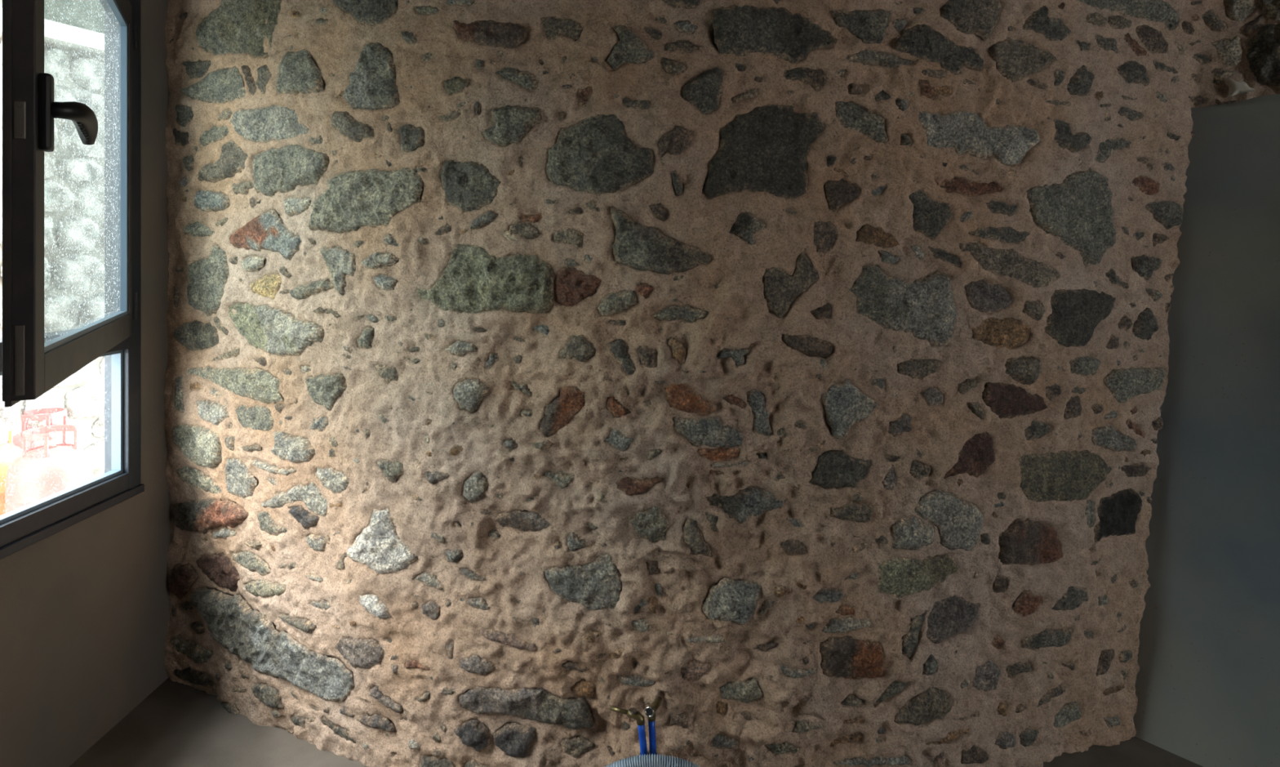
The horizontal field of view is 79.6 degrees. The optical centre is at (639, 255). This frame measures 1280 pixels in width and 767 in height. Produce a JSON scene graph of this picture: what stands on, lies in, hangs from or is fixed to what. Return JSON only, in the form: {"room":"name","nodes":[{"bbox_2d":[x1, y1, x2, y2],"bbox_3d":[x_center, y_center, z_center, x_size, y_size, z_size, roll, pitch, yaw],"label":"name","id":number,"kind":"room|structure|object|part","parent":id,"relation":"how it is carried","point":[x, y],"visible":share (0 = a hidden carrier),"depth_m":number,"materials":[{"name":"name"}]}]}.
{"room":"bathroom","nodes":[
{"label":"bathroom","id":0,"kind":"room"},
{"bbox_2d":[0,0,171,766],"bbox_3d":[-1.786,0.150,0.400,0.105,3.040,5.200,0,0,0],"label":"wall","id":1,"kind":"structure","parent":0,"point":[85,606],"depth_m":2.52,"materials":[{"name":"white paint"}]},
{"bbox_2d":[0,0,144,559],"bbox_3d":[-1.447,-0.059,1.936,0.713,1.742,1.432,0,0,0],"label":"window","id":2,"kind":"structure","parent":1,"relation":"in","point":[33,361],"depth_m":2.13,"materials":[{"name":"metal"}]},
{"bbox_3d":[-1.139,-0.275,1.474,0.020,0.148,0.036,0,0,-27],"label":"handle","id":3,"kind":"part","parent":2,"relation":"part of","materials":[{"name":"black"}]},
{"bbox_3d":[-1.763,0.758,1.936,0.082,0.056,1.300,0,0,0],"label":"frame sill","id":4,"kind":"part","parent":2,"relation":"part of","materials":[{"name":"metal"}]},
{"bbox_3d":[-1.451,-0.285,2.012,0.050,1.129,1.334,0,0,-27],"label":"sash frame","id":5,"kind":"part","parent":2,"relation":"part of","materials":[{"name":"metal"}]},
{"bbox_3d":[-1.127,-0.268,1.545,0.059,0.072,0.162,0,0,-12],"label":"lever","id":6,"kind":"part","parent":2,"relation":"part of","materials":[{"name":"black"}]},
{"bbox_3d":[-1.458,-0.290,2.018,0.007,0.979,1.196,0,0,-27],"label":"glass pane","id":7,"kind":"part","parent":2,"relation":"part of","materials":[{"name":"clear glass"}]},
{"bbox_3d":[-1.763,-0.061,2.619,0.082,1.738,0.066,0,0,0],"label":"frame post","id":8,"kind":"part","parent":2,"relation":"part of","materials":[{"name":"metal"}]},
{"bbox_2d":[69,677,1203,766],"bbox_3d":[1.300,1.610,0.400,7.000,0.120,5.200,0,0,0],"label":"floor","id":9,"kind":"structure","parent":0,"point":[177,724],"depth_m":2.43,"materials":[{"name":"grey concrete"}]},
{"bbox_2d":[164,0,1279,766],"bbox_3d":[0.242,0.147,2.418,4.207,2.866,0.593,0,0,4],"label":"wall","id":10,"kind":"structure","parent":0,"point":[788,375],"depth_m":2.26,"materials":[{"name":"stone"}]},
{"bbox_2d":[609,705,647,755],"bbox_3d":[-0.028,1.335,2.107,0.113,0.187,0.026,0,0,12],"label":"pipe","id":11,"kind":"object","parent":10,"relation":"attached to","point":[633,713],"visible":0.89,"depth_m":2.09,"materials":[{"name":"blue plastic"}]},
{"bbox_2d":[604,753,700,766],"bbox_3d":[0.029,1.398,2.055,0.407,0.126,0.046,0,0,0],"label":"conduit","id":12,"kind":"object","parent":10,"relation":"attached to","point":[642,760],"visible":1,"depth_m":2.05,"materials":[{"name":"silver metal"}]},
{"bbox_2d":[644,696,662,755],"bbox_3d":[0.043,1.335,2.131,0.029,0.204,0.076,0,0,28],"label":"pipe","id":13,"kind":"object","parent":10,"relation":"attached to","point":[650,710],"visible":0.93,"depth_m":2.10,"materials":[{"name":"blue plastic"}]},
{"bbox_2d":[1133,93,1279,766],"bbox_3d":[3.139,0.522,0.782,0.321,2.056,4.703,0,0,-39],"label":"wall","id":14,"kind":"structure","parent":0,"point":[1207,684],"depth_m":2.40,"materials":[{"name":"white paint"}]},
{"label":"outside","id":15,"kind":"structure","parent":0,"visible":0},
{"bbox_3d":[-4.422,1.330,2.250,5.156,0.240,10.500,0,0,0],"label":"ground","id":16,"kind":"structure","parent":15,"visible":0},
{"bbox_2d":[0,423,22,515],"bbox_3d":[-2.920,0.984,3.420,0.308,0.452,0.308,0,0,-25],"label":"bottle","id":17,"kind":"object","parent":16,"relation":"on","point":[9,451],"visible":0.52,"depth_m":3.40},
{"bbox_2d":[6,407,79,448],"bbox_3d":[-2.920,0.984,3.750,0.308,0.452,0.308,0,0,18],"label":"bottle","id":18,"kind":"object","parent":16,"relation":"on","point":[52,412],"visible":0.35,"depth_m":3.72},
{"bbox_2d":[4,424,93,513],"bbox_3d":[-2.580,0.984,3.360,0.308,0.452,0.308,0,0,-23],"label":"bottle","id":19,"kind":"object","parent":16,"relation":"on","point":[40,472],"visible":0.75,"depth_m":3.27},
{"bbox_2d":[0,0,104,476],"bbox_3d":[-3.455,-0.160,3.572,0.532,2.820,6.551,0,0,24],"label":"wall","id":20,"kind":"structure","parent":16,"relation":"on","point":[82,393],"depth_m":4.09,"materials":[{"name":"stone"}]}
]}

